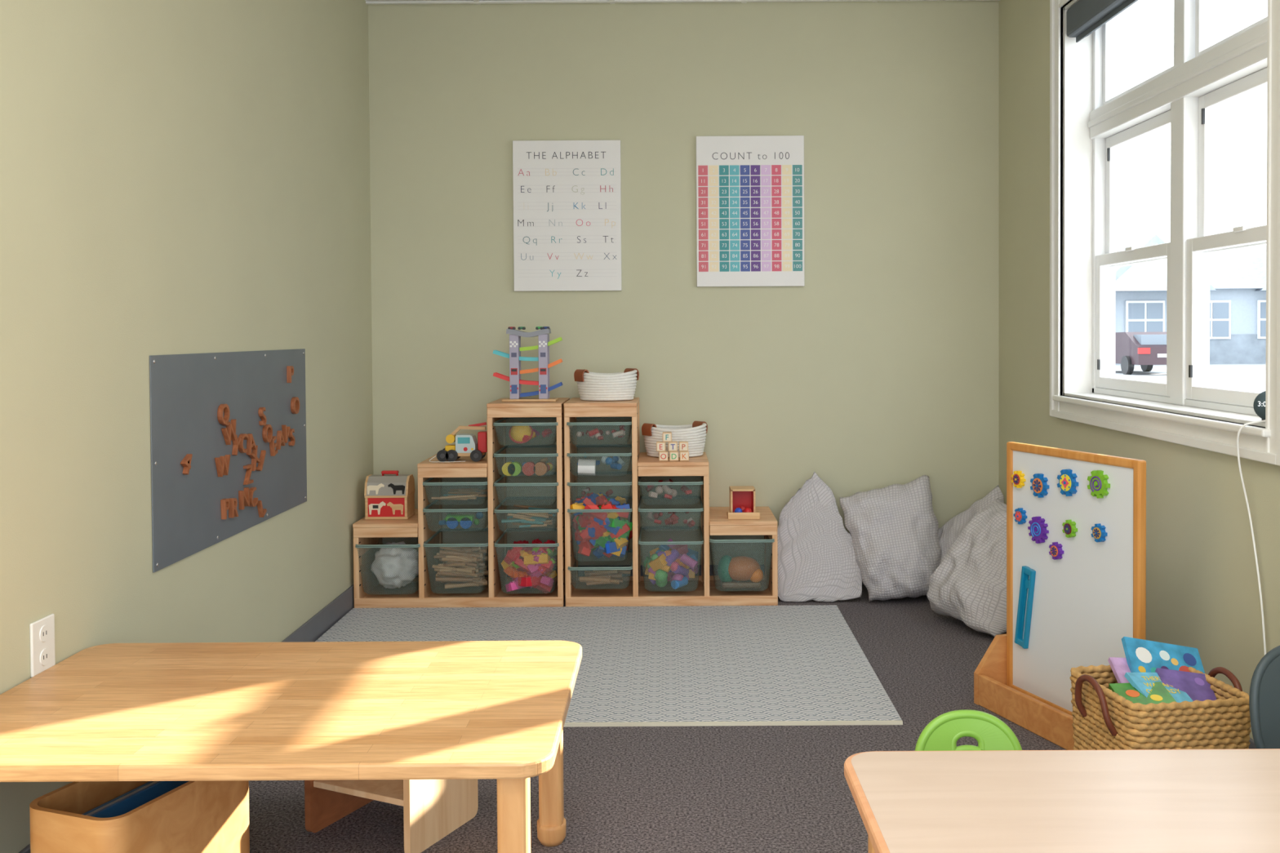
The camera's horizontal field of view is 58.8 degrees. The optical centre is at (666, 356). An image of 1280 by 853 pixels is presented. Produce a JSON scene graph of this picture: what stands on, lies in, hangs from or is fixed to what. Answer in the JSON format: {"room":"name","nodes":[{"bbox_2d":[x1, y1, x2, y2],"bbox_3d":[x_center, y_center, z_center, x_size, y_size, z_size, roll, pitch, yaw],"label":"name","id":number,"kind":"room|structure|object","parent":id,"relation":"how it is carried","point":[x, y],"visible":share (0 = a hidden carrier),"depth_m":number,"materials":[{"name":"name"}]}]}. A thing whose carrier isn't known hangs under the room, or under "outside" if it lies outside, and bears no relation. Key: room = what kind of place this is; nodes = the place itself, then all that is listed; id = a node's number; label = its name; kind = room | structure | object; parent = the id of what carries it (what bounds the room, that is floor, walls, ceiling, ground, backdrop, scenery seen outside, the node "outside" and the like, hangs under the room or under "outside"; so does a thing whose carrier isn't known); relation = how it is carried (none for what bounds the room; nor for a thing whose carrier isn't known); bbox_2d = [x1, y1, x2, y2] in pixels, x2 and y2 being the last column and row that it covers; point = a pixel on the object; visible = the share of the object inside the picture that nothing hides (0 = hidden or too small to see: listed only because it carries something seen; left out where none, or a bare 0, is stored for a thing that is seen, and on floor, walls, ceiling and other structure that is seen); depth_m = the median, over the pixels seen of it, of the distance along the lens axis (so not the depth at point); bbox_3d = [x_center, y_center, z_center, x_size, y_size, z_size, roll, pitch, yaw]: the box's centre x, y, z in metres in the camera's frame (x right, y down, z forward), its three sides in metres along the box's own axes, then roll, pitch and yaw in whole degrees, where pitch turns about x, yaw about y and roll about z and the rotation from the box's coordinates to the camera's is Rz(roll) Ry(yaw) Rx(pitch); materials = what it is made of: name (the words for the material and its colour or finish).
{"room":"classroom","nodes":[
{"label":"classroom","id":0,"kind":"room"},
{"bbox_2d":[0,0,373,852],"bbox_3d":[-1.511,-0.213,2.011,0.200,2.790,7.230,0,1,0],"label":"wall","id":1,"kind":"structure","parent":0,"point":[177,176],"depth_m":3.14,"materials":[{"name":"paint"}]},
{"bbox_2d":[29,613,55,677],"bbox_3d":[-1.401,0.648,2.550,0.010,0.120,0.093,0,1,0],"label":"wall outlet","id":2,"kind":"object","parent":1,"relation":"attached to","point":[42,631],"visible":1,"depth_m":2.54,"materials":[{"name":"white plastic"}]},
{"bbox_2d":[18,584,354,852],"bbox_3d":[-1.397,1.133,1.939,0.012,0.100,7.030,0,1,0],"label":"baseboard","id":3,"kind":"structure","parent":1,"relation":"attached to","point":[323,620],"depth_m":4.60,"materials":[{"name":"plastic"}]},
{"bbox_2d":[149,348,306,573],"bbox_3d":[-1.404,0.280,3.756,0.006,0.594,1.320,0,1,0],"label":"magnetic board","id":4,"kind":"object","parent":1,"relation":"attached to","point":[187,391],"visible":1,"depth_m":3.52,"materials":[{"name":"grey metal"}]},
{"bbox_2d":[180,453,192,475],"bbox_3d":[-1.396,0.314,3.298,0.014,0.058,0.052,0,1,0],"label":"magnetic letter","id":5,"kind":"object","parent":4,"relation":"attached to","point":[186,462],"depth_m":3.29,"materials":[{"name":"orange plastic"}]},
{"bbox_2d":[214,454,231,476],"bbox_3d":[-1.395,0.344,3.568,0.014,0.062,0.094,0,1,0],"label":"magnetic letter","id":6,"kind":"object","parent":4,"relation":"attached to","point":[222,463],"depth_m":3.56,"materials":[{"name":"brown wood"}]},
{"bbox_2d":[217,404,230,426],"bbox_3d":[-1.396,0.184,3.579,0.014,0.070,0.070,0,1,0],"label":"magnetic letter","id":7,"kind":"object","parent":4,"relation":"attached to","point":[224,420],"depth_m":3.57,"materials":[{"name":"brown wood"}]},
{"bbox_2d":[220,498,230,519],"bbox_3d":[-1.395,0.480,3.586,0.014,0.063,0.041,0,1,0],"label":"magnetic letter","id":8,"kind":"object","parent":4,"relation":"attached to","point":[224,503],"depth_m":3.57,"materials":[{"name":"orange plastic"}]},
{"bbox_2d":[221,419,235,444],"bbox_3d":[-1.396,0.242,3.619,0.014,0.078,0.091,0,1,0],"label":"magnetic letter","id":9,"kind":"object","parent":4,"relation":"attached to","point":[228,433],"depth_m":3.61,"materials":[{"name":"brown wood"}]},
{"bbox_2d":[228,497,238,517],"bbox_3d":[-1.395,0.486,3.654,0.014,0.065,0.049,0,1,0],"label":"magnetic letter","id":10,"kind":"object","parent":4,"relation":"attached to","point":[233,512],"depth_m":3.63,"materials":[{"name":"orange plastic"}]},
{"bbox_2d":[231,435,241,455],"bbox_3d":[-1.396,0.284,3.685,0.014,0.070,0.053,0,1,0],"label":"magnetic letter","id":11,"kind":"object","parent":4,"relation":"attached to","point":[236,442],"depth_m":3.67,"materials":[{"name":"brown wood"}]},
{"bbox_2d":[238,433,248,453],"bbox_3d":[-1.396,0.286,3.740,0.014,0.064,0.061,0,1,0],"label":"magnetic letter","id":12,"kind":"object","parent":4,"relation":"attached to","point":[243,436],"depth_m":3.72,"materials":[{"name":"brown wood"}]},
{"bbox_2d":[238,487,249,509],"bbox_3d":[-1.395,0.468,3.745,0.014,0.066,0.062,0,1,0],"label":"magnetic letter","id":13,"kind":"object","parent":4,"relation":"attached to","point":[243,495],"depth_m":3.73,"materials":[{"name":"orange plastic"}]},
{"bbox_2d":[243,464,253,484],"bbox_3d":[-1.395,0.392,3.784,0.014,0.062,0.058,0,1,0],"label":"magnetic letter","id":14,"kind":"object","parent":4,"relation":"attached to","point":[249,467],"depth_m":3.78,"materials":[{"name":"orange plastic"}]},
{"bbox_2d":[246,433,256,454],"bbox_3d":[-1.396,0.292,3.815,0.014,0.069,0.059,0,1,0],"label":"magnetic letter","id":15,"kind":"object","parent":4,"relation":"attached to","point":[251,444],"depth_m":3.79,"materials":[{"name":"orange plastic"}]},
{"bbox_2d":[248,487,258,506],"bbox_3d":[-1.395,0.474,3.824,0.014,0.065,0.063,0,1,0],"label":"magnetic letter","id":16,"kind":"object","parent":4,"relation":"attached to","point":[253,502],"depth_m":3.81,"materials":[{"name":"brown wood"}]},
{"bbox_2d":[248,445,261,471],"bbox_3d":[-1.395,0.344,3.841,0.014,0.083,0.084,0,1,0],"label":"magnetic letter","id":17,"kind":"object","parent":4,"relation":"attached to","point":[255,460],"depth_m":3.83,"materials":[{"name":"orange plastic"}]},
{"bbox_2d":[255,450,266,471],"bbox_3d":[-1.395,0.357,3.903,0.014,0.066,0.064,0,1,0],"label":"magnetic letter","id":18,"kind":"object","parent":4,"relation":"attached to","point":[263,453],"depth_m":3.91,"materials":[{"name":"orange plastic"}]},
{"bbox_2d":[257,500,266,517],"bbox_3d":[-1.394,0.523,3.907,0.014,0.060,0.060,0,1,0],"label":"magnetic letter","id":19,"kind":"object","parent":4,"relation":"attached to","point":[261,511],"depth_m":3.89,"materials":[{"name":"brown wood"}]},
{"bbox_2d":[257,407,266,425],"bbox_3d":[-1.396,0.206,3.920,0.014,0.064,0.040,0,1,0],"label":"magnetic letter","id":20,"kind":"object","parent":4,"relation":"attached to","point":[263,422],"depth_m":3.91,"materials":[{"name":"brown wood"}]},
{"bbox_2d":[262,424,272,442],"bbox_3d":[-1.396,0.268,3.968,0.014,0.064,0.066,0,1,0],"label":"magnetic letter","id":21,"kind":"object","parent":4,"relation":"attached to","point":[268,428],"depth_m":3.95,"materials":[{"name":"brown wood"}]},
{"bbox_2d":[269,435,277,456],"bbox_3d":[-1.396,0.317,4.027,0.014,0.069,0.051,0,1,0],"label":"magnetic letter","id":22,"kind":"object","parent":4,"relation":"attached to","point":[272,445],"depth_m":4.01,"materials":[{"name":"orange plastic"}]},
{"bbox_2d":[275,430,284,449],"bbox_3d":[-1.396,0.300,4.102,0.014,0.067,0.061,0,1,0],"label":"magnetic letter","id":23,"kind":"object","parent":4,"relation":"attached to","point":[280,440],"depth_m":4.08,"materials":[{"name":"brown wood"}]},
{"bbox_2d":[281,425,290,443],"bbox_3d":[-1.396,0.282,4.163,0.014,0.067,0.055,0,1,0],"label":"magnetic letter","id":24,"kind":"object","parent":4,"relation":"attached to","point":[286,430],"depth_m":4.15,"materials":[{"name":"brown wood"}]},
{"bbox_2d":[286,365,293,382],"bbox_3d":[-1.397,0.065,4.214,0.014,0.062,0.040,0,1,0],"label":"magnetic letter","id":25,"kind":"object","parent":4,"relation":"attached to","point":[290,369],"depth_m":4.19,"materials":[{"name":"brown wood"}]},
{"bbox_2d":[288,428,295,445],"bbox_3d":[-1.396,0.300,4.222,0.014,0.064,0.040,0,1,0],"label":"magnetic letter","id":26,"kind":"object","parent":4,"relation":"attached to","point":[292,442],"depth_m":4.21,"materials":[{"name":"brown wood"}]},
{"bbox_2d":[290,396,299,413],"bbox_3d":[-1.396,0.183,4.266,0.014,0.063,0.066,0,1,0],"label":"magnetic letter","id":27,"kind":"object","parent":4,"relation":"attached to","point":[295,402],"depth_m":4.25,"materials":[{"name":"brown wood"}]},
{"bbox_2d":[364,0,494,0],"bbox_3d":[0.080,-1.692,1.980,3.400,0.150,7.230,0,1,0],"label":"ceiling","id":28,"kind":"structure","parent":0,"point":[365,0],"depth_m":5.35,"materials":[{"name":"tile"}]},
{"bbox_2d":[248,585,1066,852],"bbox_3d":[0.098,1.232,2.041,3.400,0.120,7.230,0,1,0],"label":"floor","id":29,"kind":"structure","parent":0,"point":[723,788],"depth_m":3.07,"materials":[{"name":"carpet"}]},
{"bbox_2d":[29,780,249,852],"bbox_3d":[-1.053,1.011,2.297,0.230,0.325,0.390,0,1,20],"label":"bin","id":30,"kind":"object","parent":29,"relation":"on","point":[96,816],"visible":0.61,"depth_m":2.23,"materials":[{"name":"brown wood"}]},
{"bbox_2d":[0,640,582,852],"bbox_3d":[-0.801,0.938,2.384,1.199,0.465,0.798,0,1,0],"label":"table","id":31,"kind":"object","parent":29,"relation":"on","point":[449,709],"visible":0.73,"depth_m":2.25,"materials":[{"name":"brown wood"}]},
{"bbox_2d":[304,779,478,852],"bbox_3d":[-0.679,1.016,2.812,0.318,0.290,0.270,0,1,26],"label":"chair","id":32,"kind":"object","parent":29,"relation":"on","point":[433,809],"visible":0.5,"depth_m":2.74,"materials":[{"name":"brown wood"}]},
{"bbox_2d":[352,397,569,608],"bbox_3d":[-0.924,0.657,5.225,0.929,0.908,0.429,0,1,0],"label":"storage shelf","id":33,"kind":"object","parent":29,"relation":"on","point":[424,591],"visible":0.84,"depth_m":5.02,"materials":[{"name":"brown wood"}]},
{"bbox_2d":[355,541,420,589],"bbox_3d":[-1.232,0.940,5.205,0.290,0.230,0.410,0,1,0],"label":"storage bin","id":34,"kind":"object","parent":33,"relation":"in","point":[395,565],"visible":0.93,"depth_m":5.08,"materials":[{"name":"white fabric"}]},
{"bbox_2d":[364,470,414,519],"bbox_3d":[-1.265,0.627,5.189,0.196,0.212,0.154,0,1,0],"label":"barn","id":35,"kind":"object","parent":33,"relation":"in","point":[386,496],"visible":1,"depth_m":5.12,"materials":[{"name":"red wood"}]},
{"bbox_2d":[422,477,487,500],"bbox_3d":[-0.934,0.602,5.198,0.290,0.105,0.410,0,1,0],"label":"storage bin","id":36,"kind":"object","parent":33,"relation":"in","point":[466,494],"visible":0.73,"depth_m":5.06,"materials":[{"name":"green plastic"}]},
{"bbox_2d":[422,528,488,588],"bbox_3d":[-0.932,0.935,5.205,0.290,0.228,0.410,0,1,0],"label":"storage bin","id":37,"kind":"object","parent":33,"relation":"in","point":[463,565],"visible":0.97,"depth_m":5.06,"materials":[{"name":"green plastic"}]},
{"bbox_2d":[422,497,488,528],"bbox_3d":[-0.934,0.720,5.201,0.290,0.105,0.410,0,1,0],"label":"storage bin","id":38,"kind":"object","parent":33,"relation":"in","point":[452,522],"visible":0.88,"depth_m":5.05,"materials":[{"name":"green plastic"}]},
{"bbox_2d":[429,422,487,462],"bbox_3d":[-0.934,0.384,5.113,0.250,0.170,0.152,0,1,0],"label":"truck","id":39,"kind":"object","parent":33,"relation":"on","point":[466,444],"visible":0.98,"depth_m":5.09,"materials":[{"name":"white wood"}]},
{"bbox_2d":[493,444,558,475],"bbox_3d":[-0.621,0.476,5.196,0.290,0.105,0.410,0,1,0],"label":"storage bin","id":40,"kind":"object","parent":33,"relation":"in","point":[540,468],"visible":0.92,"depth_m":5.03,"materials":[{"name":"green plastic"}]},
{"bbox_2d":[493,417,558,444],"bbox_3d":[-0.622,0.339,5.193,0.290,0.105,0.410,0,1,0],"label":"storage bin","id":41,"kind":"object","parent":33,"relation":"in","point":[520,433],"visible":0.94,"depth_m":5.04,"materials":[{"name":"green plastic"}]},
{"bbox_2d":[493,471,558,486],"bbox_3d":[-0.620,0.605,5.199,0.290,0.105,0.410,0,1,0],"label":"storage bin","id":42,"kind":"object","parent":33,"relation":"in","point":[495,483],"visible":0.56,"depth_m":5.00,"materials":[{"name":"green plastic"}]},
{"bbox_2d":[493,528,559,593],"bbox_3d":[-0.618,0.944,5.204,0.290,0.247,0.412,0,1,0],"label":"storage bin","id":43,"kind":"object","parent":33,"relation":"in","point":[527,566],"visible":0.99,"depth_m":5.05,"materials":[{"name":"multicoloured plastic"}]},
{"bbox_2d":[493,496,559,528],"bbox_3d":[-0.620,0.723,5.201,0.290,0.105,0.410,0,1,0],"label":"storage bin","id":44,"kind":"object","parent":33,"relation":"in","point":[533,517],"visible":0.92,"depth_m":5.07,"materials":[{"name":"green plastic"}]},
{"bbox_2d":[493,326,563,401],"bbox_3d":[-0.631,0.033,5.162,0.313,0.338,0.110,0,1,0],"label":"ramp","id":45,"kind":"object","parent":33,"relation":"on","point":[544,343],"visible":1,"depth_m":5.12,"materials":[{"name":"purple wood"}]},
{"bbox_2d":[315,604,902,727],"bbox_3d":[-0.316,1.122,4.251,2.130,0.010,1.497,0,1,0],"label":"area rug","id":46,"kind":"object","parent":29,"relation":"on","point":[693,665],"visible":0.53,"depth_m":4.20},
{"bbox_2d":[564,397,777,606],"bbox_3d":[0.019,0.652,5.225,0.943,0.908,0.429,0,1,0],"label":"storage shelf","id":47,"kind":"object","parent":29,"relation":"on","point":[704,589],"visible":0.96,"depth_m":5.02,"materials":[{"name":"brown wood"}]},
{"bbox_2d":[566,444,631,475],"bbox_3d":[-0.297,0.474,5.196,0.290,0.105,0.410,0,1,0],"label":"storage bin","id":48,"kind":"object","parent":47,"relation":"in","point":[585,467],"visible":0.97,"depth_m":5.03,"materials":[{"name":"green plastic"}]},
{"bbox_2d":[566,417,631,439],"bbox_3d":[-0.298,0.337,5.193,0.290,0.105,0.410,0,1,0],"label":"storage bin","id":49,"kind":"object","parent":47,"relation":"in","point":[597,433],"visible":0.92,"depth_m":5.04,"materials":[{"name":"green plastic"}]},
{"bbox_2d":[567,471,631,496],"bbox_3d":[-0.296,0.603,5.199,0.290,0.105,0.410,0,1,0],"label":"storage bin","id":50,"kind":"object","parent":47,"relation":"in","point":[610,491],"visible":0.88,"depth_m":5.00,"materials":[{"name":"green plastic"}]},
{"bbox_2d":[567,549,632,585],"bbox_3d":[-0.294,0.977,5.206,0.290,0.105,0.410,0,1,0],"label":"storage bin","id":51,"kind":"object","parent":47,"relation":"in","point":[599,575],"visible":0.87,"depth_m":5.08,"materials":[{"name":"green plastic"}]},
{"bbox_2d":[567,492,632,558],"bbox_3d":[-0.294,0.768,5.202,0.310,0.303,0.410,0,1,0],"label":"blocks","id":52,"kind":"object","parent":47,"relation":"in","point":[602,525],"visible":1,"depth_m":5.04,"materials":[{"name":"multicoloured plastic"}]},
{"bbox_2d":[573,368,639,400],"bbox_3d":[-0.274,0.127,5.204,0.294,0.142,0.213,0,1,0],"label":"rope basket","id":53,"kind":"object","parent":47,"relation":"on","point":[592,386],"visible":1,"depth_m":5.12,"materials":[{"name":"fabric"}]},
{"bbox_2d":[637,475,703,499],"bbox_3d":[0.018,0.601,5.199,0.290,0.105,0.410,0,1,0],"label":"storage bin","id":54,"kind":"object","parent":47,"relation":"in","point":[662,485],"visible":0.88,"depth_m":5.05,"materials":[{"name":"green plastic"}]},
{"bbox_2d":[638,525,703,589],"bbox_3d":[0.020,0.925,5.205,0.290,0.228,0.410,0,1,0],"label":"storage bin","id":55,"kind":"object","parent":47,"relation":"in","point":[673,562],"visible":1,"depth_m":5.07,"materials":[{"name":"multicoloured plastic"}]},
{"bbox_2d":[638,495,703,527],"bbox_3d":[0.018,0.719,5.201,0.290,0.105,0.410,0,1,0],"label":"storage bin","id":56,"kind":"object","parent":47,"relation":"in","point":[673,519],"visible":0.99,"depth_m":5.07,"materials":[{"name":"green plastic"}]},
{"bbox_2d":[656,431,688,461],"bbox_3d":[0.026,0.400,5.064,0.145,0.127,0.042,0,1,0],"label":"blocks","id":57,"kind":"object","parent":47,"relation":"in","point":[667,436],"visible":1,"depth_m":5.04,"materials":[{"name":"brown wood"}]},
{"bbox_2d":[641,421,707,457],"bbox_3d":[0.038,0.382,5.269,0.308,0.153,0.233,0,1,0],"label":"rope basket","id":58,"kind":"object","parent":47,"relation":"on","point":[695,433],"visible":0.8,"depth_m":5.19,"materials":[{"name":"fabric"}]},
{"bbox_2d":[709,534,774,588],"bbox_3d":[0.335,0.920,5.205,0.290,0.236,0.410,0,1,0],"label":"storage bin","id":59,"kind":"object","parent":47,"relation":"in","point":[740,571],"visible":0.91,"depth_m":5.07,"materials":[{"name":"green plastic"}]},
{"bbox_2d":[726,485,759,519],"bbox_3d":[0.345,0.661,5.144,0.142,0.127,0.162,0,1,0],"label":"box","id":60,"kind":"object","parent":47,"relation":"in","point":[742,498],"visible":1,"depth_m":5.13,"materials":[{"name":"brown wood"}]},
{"bbox_2d":[777,471,862,601],"bbox_3d":[0.684,0.818,5.199,0.411,0.560,0.240,0,1,0],"label":"floor cushion","id":61,"kind":"object","parent":29,"relation":"on","point":[816,557],"visible":0.9,"depth_m":5.17,"materials":[{"name":"fabric"}]},
{"bbox_2d":[839,475,941,601],"bbox_3d":[1.029,0.825,5.159,0.453,0.537,0.370,0,1,0],"label":"floor cushion","id":62,"kind":"object","parent":29,"relation":"on","point":[893,529],"visible":0.97,"depth_m":5.09,"materials":[{"name":"fabric"}]},
{"bbox_2d":[926,497,1006,636],"bbox_3d":[1.334,0.853,4.661,0.420,0.483,0.428,-1,1,-18],"label":"floor cushion","id":63,"kind":"object","parent":29,"relation":"on","point":[968,585],"visible":0.59,"depth_m":4.60,"materials":[{"name":"fabric"}]},
{"bbox_2d":[915,710,1022,751],"bbox_3d":[0.598,0.939,2.120,0.276,0.463,0.328,0,1,0],"label":"chair","id":64,"kind":"object","parent":29,"relation":"on","point":[943,733],"visible":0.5,"depth_m":2.25,"materials":[{"name":"green plastic"}]},
{"bbox_2d":[937,484,1004,560],"bbox_3d":[1.383,0.832,5.171,0.396,0.477,0.374,0,1,0],"label":"floor cushion","id":65,"kind":"object","parent":29,"relation":"on","point":[950,531],"visible":0.16,"depth_m":5.21,"materials":[{"name":"fabric"}]},
{"bbox_2d":[973,441,1146,750],"bbox_3d":[1.223,0.709,3.436,0.240,0.853,0.643,-1,1,-20],"label":"stand","id":66,"kind":"object","parent":29,"relation":"on","point":[1086,601],"visible":0.6,"depth_m":3.44,"materials":[{"name":"white"}]},
{"bbox_2d":[1011,470,1025,488],"bbox_3d":[1.127,0.394,3.643,0.018,0.056,0.055,-1,1,-20],"label":"gear","id":67,"kind":"object","parent":66,"relation":"attached to","point":[1018,479],"visible":1,"depth_m":3.63,"materials":[{"name":"yellow plastic"}]},
{"bbox_2d":[1013,507,1026,524],"bbox_3d":[1.132,0.511,3.636,0.018,0.051,0.051,-1,1,-20],"label":"gear","id":68,"kind":"object","parent":66,"relation":"attached to","point":[1020,515],"visible":1,"depth_m":3.63,"materials":[{"name":"blue plastic"}]},
{"bbox_2d":[1014,565,1035,648],"bbox_3d":[1.143,0.799,3.619,0.016,0.263,0.090,-1,1,-20],"label":"slide","id":69,"kind":"object","parent":66,"relation":"attached to","point":[1026,571],"visible":1,"depth_m":3.62,"materials":[{"name":"blue plastic"}]},
{"bbox_2d":[1027,515,1048,543],"bbox_3d":[1.162,0.543,3.554,0.018,0.084,0.084,-1,1,-20],"label":"gear","id":70,"kind":"object","parent":66,"relation":"attached to","point":[1037,528],"visible":1,"depth_m":3.54,"materials":[{"name":"purple plastic"}]},
{"bbox_2d":[1030,473,1048,497],"bbox_3d":[1.163,0.403,3.545,0.018,0.076,0.075,-1,1,-20],"label":"gear","id":71,"kind":"object","parent":66,"relation":"attached to","point":[1039,486],"visible":1,"depth_m":3.54,"materials":[{"name":"blue plastic"}]},
{"bbox_2d":[1048,542,1063,559],"bbox_3d":[1.191,0.595,3.474,0.018,0.054,0.053,-1,1,-20],"label":"gear","id":72,"kind":"object","parent":66,"relation":"attached to","point":[1056,552],"visible":1,"depth_m":3.46,"materials":[{"name":"purple plastic"}]},
{"bbox_2d":[1057,469,1078,496],"bbox_3d":[1.207,0.380,3.422,0.018,0.082,0.081,-1,1,-20],"label":"gear","id":73,"kind":"object","parent":66,"relation":"attached to","point":[1068,483],"visible":1,"depth_m":3.41,"materials":[{"name":"blue plastic"}]},
{"bbox_2d":[1062,520,1077,537],"bbox_3d":[1.212,0.518,3.415,0.018,0.054,0.053,-1,1,-20],"label":"gear","id":74,"kind":"object","parent":66,"relation":"attached to","point":[1069,529],"visible":1,"depth_m":3.40,"materials":[{"name":"green plastic"}]},
{"bbox_2d":[1087,470,1110,498],"bbox_3d":[1.253,0.370,3.295,0.018,0.082,0.081,-1,1,-20],"label":"gear","id":75,"kind":"object","parent":66,"relation":"attached to","point":[1099,485],"visible":1,"depth_m":3.29,"materials":[{"name":"green plastic"}]},
{"bbox_2d":[1090,523,1107,542],"bbox_3d":[1.254,0.512,3.296,0.018,0.054,0.053,-1,1,-20],"label":"gear","id":76,"kind":"object","parent":66,"relation":"attached to","point":[1099,533],"visible":1,"depth_m":3.29,"materials":[{"name":"blue plastic"}]},
{"bbox_2d":[844,748,1279,852],"bbox_3d":[0.868,0.942,1.655,1.115,0.466,0.770,0,1,0],"label":"table","id":77,"kind":"object","parent":29,"relation":"on","point":[1128,801],"visible":1,"depth_m":1.81,"materials":[{"name":"brown wood"}]},
{"bbox_2d":[1069,664,1251,750],"bbox_3d":[1.196,0.960,2.766,0.373,0.385,0.318,-1,1,-9],"label":"wicker basket","id":78,"kind":"object","parent":29,"relation":"on","point":[1104,719],"visible":0.41,"depth_m":2.63,"materials":[{"name":"wicker"}]},
{"bbox_2d":[1107,657,1130,683],"bbox_3d":[1.210,0.819,2.822,0.184,0.116,0.133,-1,1,-8],"label":"picture book","id":79,"kind":"object","parent":78,"relation":"in","point":[1119,666],"visible":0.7,"depth_m":2.85,"materials":[{"name":"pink paper"}]},
{"bbox_2d":[1108,681,1176,704],"bbox_3d":[1.145,0.819,2.720,0.126,0.046,0.117,0,1,0],"label":"picture book","id":80,"kind":"object","parent":78,"relation":"in","point":[1159,694],"visible":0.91,"depth_m":2.73,"materials":[{"name":"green paper"}]},
{"bbox_2d":[1121,636,1204,673],"bbox_3d":[1.262,0.802,2.856,0.229,0.175,0.130,-1,1,-8],"label":"picture book","id":81,"kind":"object","parent":78,"relation":"in","point":[1142,655],"visible":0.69,"depth_m":2.88,"materials":[{"name":"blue paper"}]},
{"bbox_2d":[1155,667,1216,701],"bbox_3d":[1.273,0.821,2.767,0.134,0.098,0.114,0,1,0],"label":"picture book","id":82,"kind":"object","parent":78,"relation":"in","point":[1195,685],"visible":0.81,"depth_m":2.79,"materials":[{"name":"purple paper"}]},
{"bbox_2d":[1124,672,1192,702],"bbox_3d":[1.200,0.814,2.751,0.132,0.078,0.118,-1,1,-17],"label":"picture book","id":83,"kind":"object","parent":82,"relation":"on","point":[1144,682],"visible":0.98,"depth_m":2.76,"materials":[{"name":"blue paper"}]},
{"bbox_2d":[1248,645,1279,749],"bbox_3d":[1.355,0.879,2.212,0.400,0.569,0.335,0,1,0],"label":"chair","id":84,"kind":"object","parent":29,"relation":"on","point":[1264,687],"visible":0.52,"depth_m":2.32,"materials":[{"name":"grey plastic"}]},
{"bbox_2d":[365,0,999,4],"bbox_3d":[0.080,-1.610,1.882,3.000,0.010,7.030,0,1,0],"label":"grid","id":85,"kind":"object","parent":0,"point":[475,2],"depth_m":5.36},
{"bbox_2d":[368,0,999,566],"bbox_3d":[0.088,-0.296,5.525,3.000,2.790,0.200,0,1,0],"label":"wall","id":86,"kind":"structure","parent":0,"point":[881,370],"depth_m":5.42,"materials":[{"name":"paint"}]},
{"bbox_2d":[512,139,622,291],"bbox_3d":[-0.473,-0.670,5.403,0.512,0.714,0.026,0,1,0],"label":"poster","id":87,"kind":"object","parent":86,"relation":"attached to","point":[567,193],"visible":1,"depth_m":5.39,"materials":[{"name":"paper"}]},
{"bbox_2d":[416,564,864,585],"bbox_3d":[0.096,1.051,5.447,2.976,0.100,0.012,0,1,0],"label":"baseboard","id":88,"kind":"structure","parent":86,"relation":"attached to","point":[713,568],"depth_m":5.44,"materials":[{"name":"plastic"}]},
{"bbox_2d":[696,135,804,286],"bbox_3d":[0.398,-0.692,5.402,0.512,0.714,0.027,0,1,0],"label":"poster","id":89,"kind":"object","parent":86,"relation":"attached to","point":[750,188],"visible":1,"depth_m":5.39,"materials":[{"name":"paper"}]},
{"bbox_2d":[999,0,1279,740],"bbox_3d":[1.689,-0.233,2.011,0.200,2.790,7.230,0,1,0],"label":"wall","id":90,"kind":"structure","parent":0,"point":[1202,593],"depth_m":3.77,"materials":[{"name":"paint"}]},
{"bbox_2d":[1049,0,1279,466],"bbox_3d":[1.667,-0.601,3.748,0.238,1.725,1.754,0,1,0],"label":"window","id":91,"kind":"structure","parent":90,"relation":"in","point":[1089,122],"depth_m":3.80,"materials":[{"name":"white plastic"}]},
{"bbox_2d":[1066,0,1137,42],"bbox_3d":[1.625,-1.294,3.738,0.085,0.132,1.542,0,1,0],"label":"roller blind","id":92,"kind":"object","parent":91,"relation":"attached to","point":[1084,17],"visible":1,"depth_m":4.27,"materials":[{"name":"grey fabric"}]},
{"bbox_2d":[1253,391,1265,420],"bbox_3d":[1.632,0.132,3.059,0.093,0.086,0.092,0,1,0],"label":"clock","id":93,"kind":"object","parent":91,"relation":"on","point":[1259,405],"visible":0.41,"depth_m":3.05,"materials":[{"name":"fabric"}]},
{"bbox_2d":[1236,419,1266,655],"bbox_3d":[1.575,0.589,3.031,0.103,0.868,0.100,1,2,42],"label":"power cord","id":94,"kind":"object","parent":90,"relation":"attached to","point":[1259,421],"visible":0.71,"depth_m":3.04,"materials":[{"name":"white plastic"}]},
{"bbox_2d":[1248,737,1256,749],"bbox_3d":[1.591,1.115,1.939,0.012,0.100,7.030,0,1,0],"label":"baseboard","id":95,"kind":"structure","parent":90,"relation":"attached to","point":[1251,746],"depth_m":3.07,"materials":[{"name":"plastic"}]},
{"label":"outside","id":96,"kind":"structure","parent":0,"visible":0},
{"bbox_2d":[1115,364,1266,391],"bbox_3d":[30.002,0.255,55.021,180.000,0.150,190.000,0,1,0],"label":"ground","id":97,"kind":"structure","parent":96,"point":[1248,377],"depth_m":37.51,"materials":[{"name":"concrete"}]},
{"bbox_2d":[1115,331,1166,374],"bbox_3d":[16.599,-0.149,40.013,2.000,1.450,4.490,0,1,0],"label":"parked car","id":98,"kind":"object","parent":97,"relation":"on","point":[1145,349],"visible":0.53,"depth_m":38.14,"materials":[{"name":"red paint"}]},
{"bbox_2d":[1115,234,1266,364],"bbox_3d":[24.984,-2.630,54.510,31.000,5.700,11.900,0,1,0],"label":"neighboring building","id":99,"kind":"structure","parent":97,"relation":"on","point":[1237,277],"depth_m":49.95,"materials":[{"name":"blue"}]}
]}

